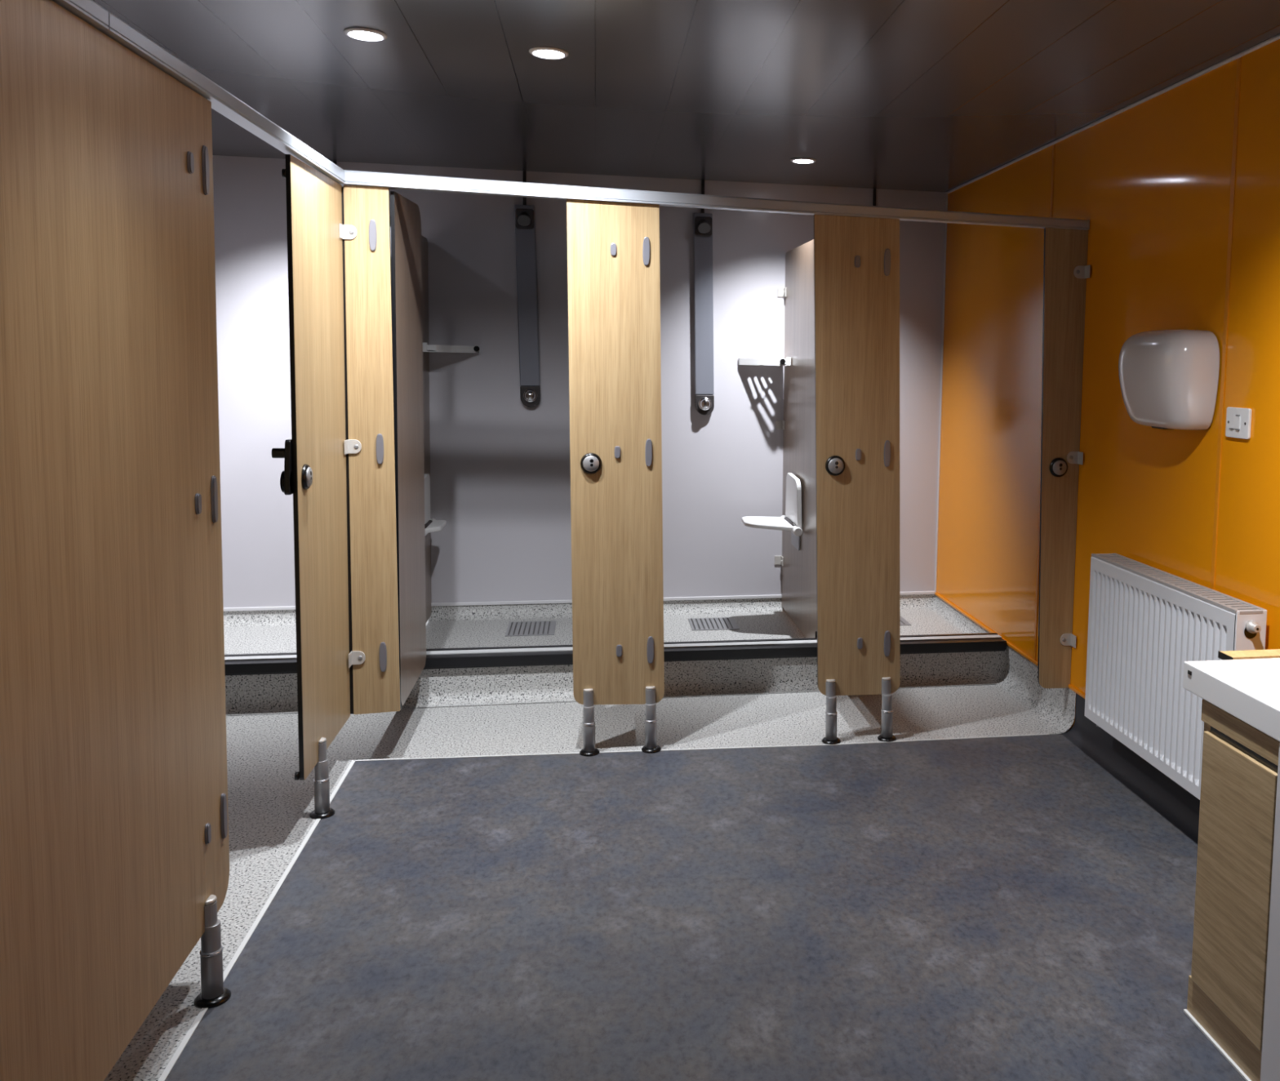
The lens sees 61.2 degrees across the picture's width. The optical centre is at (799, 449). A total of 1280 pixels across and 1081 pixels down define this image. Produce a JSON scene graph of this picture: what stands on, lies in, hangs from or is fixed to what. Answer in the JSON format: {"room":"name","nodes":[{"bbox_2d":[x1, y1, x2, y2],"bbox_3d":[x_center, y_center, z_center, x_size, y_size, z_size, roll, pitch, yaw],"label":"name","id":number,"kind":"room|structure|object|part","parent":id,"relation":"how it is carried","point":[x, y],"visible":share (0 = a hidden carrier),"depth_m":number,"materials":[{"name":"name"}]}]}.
{"room":"shower room","nodes":[
{"label":"shower room","id":0,"kind":"room"},
{"bbox_2d":[212,155,946,607],"bbox_3d":[-1.117,-0.215,5.436,3.817,2.335,0.080,0,5,-11],"label":"wall","id":1,"kind":"structure","parent":0,"point":[500,465],"depth_m":5.37,"materials":[{"name":"grey"}]},
{"bbox_2d":[422,342,479,352],"bbox_3d":[-1.684,-0.493,5.148,0.241,0.044,0.220,0,5,-11],"label":"corner shelf","id":2,"kind":"object","parent":1,"relation":"attached to","point":[426,348],"visible":0.97,"depth_m":5.11,"materials":[{"name":"white plastic"}]},
{"bbox_2d":[514,170,540,407],"bbox_3d":[-1.345,-0.791,5.245,0.123,1.162,0.109,0,5,-11],"label":"shower column","id":3,"kind":"structure","parent":1,"relation":"attached to","point":[525,220],"depth_m":5.27,"materials":[{"name":"grey metal"}]},
{"bbox_2d":[223,591,934,611],"bbox_3d":[-1.131,0.777,5.472,3.809,0.017,0.010,0,5,-11],"label":"trim","id":4,"kind":"structure","parent":1,"relation":"attached to","point":[742,597],"depth_m":5.43,"materials":[{"name":"white"}]},
{"bbox_2d":[693,179,714,414],"bbox_3d":[-0.485,-0.773,5.412,0.116,1.194,0.109,0,5,-11],"label":"shower column","id":5,"kind":"structure","parent":1,"relation":"attached to","point":[702,222],"depth_m":5.44,"materials":[{"name":"grey metal"}]},
{"bbox_2d":[737,356,791,365],"bbox_3d":[-0.183,-0.454,5.437,0.238,0.044,0.225,0,5,-11],"label":"corner shelf","id":6,"kind":"object","parent":1,"relation":"attached to","point":[766,362],"visible":1,"depth_m":5.40,"materials":[{"name":"white plastic"}]},
{"bbox_2d":[872,187,876,205],"bbox_3d":[0.394,-0.770,5.581,0.108,1.194,0.109,0,5,-11],"label":"shower column","id":7,"kind":"structure","parent":1,"relation":"attached to","point":[874,188],"depth_m":5.57,"materials":[{"name":"grey metal"}]},
{"bbox_2d":[934,194,947,592],"bbox_3d":[0.763,-0.286,5.746,0.008,2.155,0.008,0,5,-11],"label":"trim","id":8,"kind":"structure","parent":1,"relation":"attached to","point":[945,243],"depth_m":5.74,"materials":[{"name":"white"}]},
{"bbox_2d":[103,594,1070,1080],"bbox_3d":[-0.510,1.168,2.262,3.817,0.222,6.588,0,5,-11],"label":"floor","id":9,"kind":"structure","parent":0,"point":[458,712],"depth_m":4.24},
{"bbox_2d":[390,215,431,622],"bbox_3d":[-1.701,-0.031,4.443,0.053,1.860,1.673,0,5,-11],"label":"divider","id":10,"kind":"object","parent":9,"relation":"on","point":[424,240],"visible":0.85,"depth_m":5.16,"materials":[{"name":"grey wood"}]},
{"bbox_2d":[424,473,446,535],"bbox_3d":[-1.728,0.294,4.994,0.103,0.360,0.380,0,5,-11],"label":"shower seat","id":11,"kind":"object","parent":10,"relation":"attached to","point":[431,525],"visible":0.54,"depth_m":4.99,"materials":[{"name":"white plastic"}]},
{"bbox_2d":[505,620,556,636],"bbox_3d":[-1.310,0.871,5.193,0.228,0.004,0.275,0,5,-11],"label":"floor drain","id":12,"kind":"object","parent":9,"relation":"on","point":[544,627],"visible":1,"depth_m":5.18,"materials":[{"name":"grey metal"}]},
{"bbox_2d":[224,632,1006,675],"bbox_3d":[-0.945,0.868,4.506,3.801,0.068,0.127,0,5,-11],"label":"edging","id":13,"kind":"object","parent":9,"relation":"on","point":[548,655],"visible":0.44,"depth_m":4.53,"materials":[{"name":"black rubber"}]},
{"bbox_2d":[688,617,739,631],"bbox_3d":[-0.436,0.874,5.348,0.232,0.004,0.240,0,5,-11],"label":"floor drain","id":14,"kind":"object","parent":9,"relation":"on","point":[717,623],"visible":1,"depth_m":5.34,"materials":[{"name":"grey metal"}]},
{"bbox_2d":[774,239,817,638],"bbox_3d":[0.057,-0.026,4.781,0.063,1.860,1.673,0,5,-11],"label":"divider","id":15,"kind":"object","parent":9,"relation":"on","point":[798,588],"visible":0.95,"depth_m":5.11,"materials":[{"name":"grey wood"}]},
{"bbox_2d":[742,472,802,550],"bbox_3d":[-0.148,0.298,5.219,0.262,0.360,0.415,0,5,-11],"label":"shower seat","id":16,"kind":"object","parent":15,"relation":"attached to","point":[791,521],"visible":1,"depth_m":5.15,"materials":[{"name":"white plastic"}]},
{"bbox_3d":[-0.022,0.419,5.238,0.006,0.120,0.205,0,5,-11],"label":"mounting plate","id":17,"kind":"part","parent":16,"relation":"part of","materials":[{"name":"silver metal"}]},
{"bbox_2d":[813,214,900,744],"bbox_3d":[0.213,0.123,3.957,0.368,1.952,0.113,0,5,-11],"label":"pilaster","id":18,"kind":"object","parent":9,"relation":"on","point":[856,260],"visible":1,"depth_m":3.95,"materials":[{"name":"brown wood"}]},
{"bbox_3d":[0.117,1.038,3.998,0.045,0.113,0.043,0,5,-11],"label":"leg","id":19,"kind":"part","parent":18,"relation":"part of","materials":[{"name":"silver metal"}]},
{"bbox_3d":[0.330,1.038,4.037,0.045,0.113,0.043,0,5,-11],"label":"leg","id":20,"kind":"part","parent":18,"relation":"part of","materials":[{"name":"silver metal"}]},
{"bbox_2d":[899,614,911,625],"bbox_3d":[0.429,0.878,5.495,0.232,0.004,0.240,0,5,-11],"label":"floor drain","id":21,"kind":"object","parent":9,"relation":"on","point":[903,621],"visible":0.13,"depth_m":5.44,"materials":[{"name":"grey metal"}]},
{"bbox_2d":[93,0,1279,192],"bbox_3d":[-0.468,-1.128,2.074,3.977,0.060,6.750,0,5,-11],"label":"ceiling","id":22,"kind":"structure","parent":0,"point":[931,95],"depth_m":3.42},
{"bbox_2d":[343,27,386,41],"bbox_3d":[-1.245,-1.187,3.049,0.116,0.010,0.116,0,5,-11],"label":"recessed light","id":23,"kind":"object","parent":22,"relation":"in","point":[359,33],"visible":1,"depth_m":3.03,"materials":[{"name":"white"}]},
{"bbox_2d":[528,46,568,59],"bbox_3d":[-0.755,-1.190,3.199,0.116,0.010,0.116,0,5,-11],"label":"recessed light","id":24,"kind":"object","parent":22,"relation":"in","point":[544,52],"visible":1,"depth_m":3.18,"materials":[{"name":"white"}]},
{"bbox_2d":[790,157,816,164],"bbox_3d":[0.015,-1.310,4.832,0.116,0.010,0.116,0,5,-11],"label":"recessed light","id":25,"kind":"object","parent":22,"relation":"in","point":[797,160],"visible":1,"depth_m":4.81,"materials":[{"name":"white"}]},
{"bbox_2d":[164,733,1245,1080],"bbox_3d":[0.212,1.325,1.565,2.661,0.050,4.926,0,5,-11],"label":"floor","id":26,"kind":"structure","parent":0,"point":[1009,908],"depth_m":2.68,"materials":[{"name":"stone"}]},
{"bbox_2d":[0,0,231,1080],"bbox_3d":[-1.173,0.274,1.734,0.072,1.964,1.394,0,5,-11],"label":"partition panel","id":27,"kind":"object","parent":26,"relation":"on","point":[114,843],"visible":1,"depth_m":1.81,"materials":[{"name":"brown wood"}]},
{"bbox_2d":[52,0,345,184],"bbox_3d":[-1.229,-0.754,1.972,0.041,0.079,3.214,0,5,-11],"label":"rail","id":28,"kind":"object","parent":27,"relation":"on","point":[224,103],"visible":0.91,"depth_m":2.25,"materials":[{"name":"silver metal"}]},
{"bbox_3d":[-1.291,1.148,2.336,0.043,0.112,0.043,0,5,-11],"label":"leg","id":29,"kind":"part","parent":27,"relation":"part of","materials":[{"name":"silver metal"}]},
{"bbox_2d":[271,154,350,818],"bbox_3d":[-1.477,0.133,3.301,0.090,1.978,0.637,1,5,-6],"label":"pilaster","id":30,"kind":"object","parent":26,"relation":"on","point":[314,472],"visible":1,"depth_m":3.24,"materials":[{"name":"brown wood"}]},
{"bbox_3d":[-1.475,1.067,3.284,0.043,0.112,0.043,0,5,-11],"label":"leg","id":31,"kind":"part","parent":30,"relation":"part of","materials":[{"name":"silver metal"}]},
{"bbox_2d":[339,184,400,714],"bbox_3d":[-1.461,0.020,3.605,0.176,1.803,0.059,0,5,-11],"label":"pilaster","id":32,"kind":"object","parent":30,"relation":"attached to","point":[374,655],"visible":1,"depth_m":3.62,"materials":[{"name":"brown wood"}]},
{"bbox_2d":[390,191,426,705],"bbox_3d":[-1.448,-0.015,3.931,0.025,1.808,0.579,0,5,-11],"label":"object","id":33,"kind":"structure","parent":32,"relation":"attached to","point":[406,222],"depth_m":3.89,"materials":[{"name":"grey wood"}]},
{"bbox_2d":[158,733,1049,1080],"bbox_3d":[0.153,1.298,1.562,2.564,0.002,4.926,0,5,-11],"label":"trim","id":34,"kind":"structure","parent":26,"relation":"on","point":[202,1011],"depth_m":3.02,"materials":[{"name":"white"}]},
{"bbox_2d":[566,199,664,756],"bbox_3d":[-0.654,0.114,3.795,0.349,1.966,0.103,0,5,-11],"label":"pilaster","id":35,"kind":"object","parent":26,"relation":"on","point":[613,248],"visible":1,"depth_m":3.78,"materials":[{"name":"brown wood"}]},
{"bbox_3d":[-0.760,1.035,3.838,0.045,0.113,0.043,0,5,-11],"label":"leg","id":36,"kind":"part","parent":35,"relation":"part of","materials":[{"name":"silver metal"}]},
{"bbox_3d":[-0.543,1.035,3.880,0.045,0.113,0.043,0,5,-11],"label":"leg","id":37,"kind":"part","parent":35,"relation":"part of","materials":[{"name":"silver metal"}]},
{"bbox_2d":[1183,698,1279,1080],"bbox_3d":[1.151,0.902,2.249,0.549,0.714,0.272,0,5,-11],"label":"vanity cabinet","id":38,"kind":"object","parent":26,"relation":"on","point":[1226,988],"visible":0.97,"depth_m":2.18,"materials":[{"name":"brown wood"}]},
{"bbox_2d":[1182,657,1279,741],"bbox_3d":[1.243,0.553,1.782,0.554,0.060,1.292,0,5,-11],"label":"countertop","id":39,"kind":"structure","parent":38,"relation":"on","point":[1248,690],"depth_m":2.22,"materials":[{"name":"white laminate"}]},
{"bbox_3d":[0.897,0.573,2.170,0.008,0.047,0.269,0,5,-11],"label":"rail","id":40,"kind":"part","parent":38,"relation":"part of","materials":[{"name":"brown wood"}]},
{"bbox_2d":[1217,648,1279,659],"bbox_3d":[1.168,0.852,2.487,0.428,0.778,0.056,0,5,-11],"label":"wooden ledge","id":41,"kind":"object","parent":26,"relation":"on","point":[1268,653],"visible":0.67,"depth_m":2.42,"materials":[{"name":"brown wood"}]},
{"bbox_2d":[1260,742,1279,1080],"bbox_3d":[1.230,0.936,1.843,0.547,0.712,0.553,0,5,-11],"label":"filler panel","id":42,"kind":"object","parent":26,"relation":"on","point":[1270,1056],"visible":1,"depth_m":2.05,"materials":[{"name":"white laminate"}]},
{"bbox_2d":[936,39,1279,729],"bbox_3d":[1.416,0.067,2.579,0.080,2.335,6.670,0,5,-11],"label":"wall","id":43,"kind":"structure","parent":0,"point":[1151,180],"depth_m":3.75,"materials":[{"name":"orange"}]},
{"bbox_2d":[934,592,1084,698],"bbox_3d":[1.362,1.064,2.610,0.009,0.014,6.582,0,5,-11],"label":"trim","id":44,"kind":"structure","parent":43,"relation":"attached to","point":[1075,690],"depth_m":4.85,"materials":[{"name":"orange"}]},
{"bbox_2d":[1033,144,1054,660],"bbox_3d":[1.017,-0.177,4.434,0.004,2.147,0.018,0,5,-11],"label":"trim","id":45,"kind":"structure","parent":43,"relation":"attached to","point":[1053,146],"depth_m":4.48,"materials":[{"name":"orange"}]},
{"bbox_2d":[1037,227,1090,688],"bbox_3d":[0.997,0.049,4.111,0.179,1.778,0.076,1,5,5],"label":"pilaster","id":46,"kind":"object","parent":43,"relation":"attached to","point":[1066,270],"visible":1,"depth_m":4.09,"materials":[{"name":"brown wood"}]},
{"bbox_2d":[340,169,1089,230],"bbox_3d":[-0.229,-0.881,3.788,2.690,0.086,0.042,0,5,-11],"label":"rail","id":47,"kind":"object","parent":46,"relation":"on","point":[391,180],"visible":0.96,"depth_m":3.74,"materials":[{"name":"silver metal"}]},
{"bbox_2d":[929,595,1199,843],"bbox_3d":[1.327,1.149,2.614,0.072,0.170,6.588,0,5,-11],"label":"baseboard","id":48,"kind":"structure","parent":43,"relation":"attached to","point":[1176,804],"depth_m":4.02,"materials":[{"name":"grey"}]},
{"bbox_2d":[945,34,1279,194],"bbox_3d":[1.399,-1.088,2.436,0.012,0.010,6.590,0,5,-11],"label":"trim","id":49,"kind":"structure","parent":43,"relation":"attached to","point":[1277,37],"depth_m":3.65,"materials":[{"name":"white"}]},
{"bbox_2d":[1118,328,1219,430],"bbox_3d":[1.143,-0.225,3.378,0.154,0.314,0.422,0,5,-11],"label":"dryer","id":50,"kind":"object","parent":43,"relation":"attached to","point":[1168,378],"visible":1,"depth_m":3.23,"materials":[{"name":"white plastic"}]},
{"bbox_2d":[1151,426,1171,429],"bbox_3d":[1.155,-0.072,3.383,0.040,0.010,0.080,0,5,-11],"label":"outlet","id":51,"kind":"object","parent":50,"relation":"attached to","point":[1155,427],"depth_m":3.36,"materials":[{"name":"black plastic"}]},
{"bbox_2d":[1084,553,1266,799],"bbox_3d":[1.163,0.710,3.349,0.120,0.615,0.900,0,5,-11],"label":"radiator","id":52,"kind":"object","parent":43,"relation":"attached to","point":[1144,621],"visible":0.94,"depth_m":3.33,"materials":[{"name":"white metal"}]},
{"bbox_2d":[1091,553,1266,613],"bbox_3d":[1.154,0.406,3.336,0.093,0.009,0.870,0,5,-11],"label":"grille","id":53,"kind":"object","parent":52,"relation":"attached to","point":[1206,597],"depth_m":3.25,"materials":[{"name":"white metal"}]},
{"bbox_3d":[1.232,0.728,2.938,0.092,0.580,0.006,0,5,-11],"label":"panel","id":54,"kind":"part","parent":52,"relation":"part of","materials":[{"name":"white metal"}]},
{"bbox_2d":[1244,620,1261,633],"bbox_3d":[1.238,0.484,2.900,0.034,0.034,0.031,0,5,-11],"label":"radiator valve","id":55,"kind":"object","parent":52,"relation":"attached to","point":[1251,626],"depth_m":2.90,"materials":[{"name":"white plastic"}]},
{"bbox_2d":[1210,57,1241,590],"bbox_3d":[1.258,-0.070,3.181,0.004,2.147,0.018,0,5,-11],"label":"trim","id":56,"kind":"structure","parent":43,"relation":"attached to","point":[1239,60],"depth_m":3.15,"materials":[{"name":"orange"}]},
{"bbox_2d":[1225,406,1251,439],"bbox_3d":[1.270,-0.078,3.088,0.013,0.088,0.112,0,5,-11],"label":"wall switch","id":57,"kind":"object","parent":43,"relation":"attached to","point":[1238,420],"visible":1,"depth_m":3.08,"materials":[{"name":"white plastic"}]}
]}

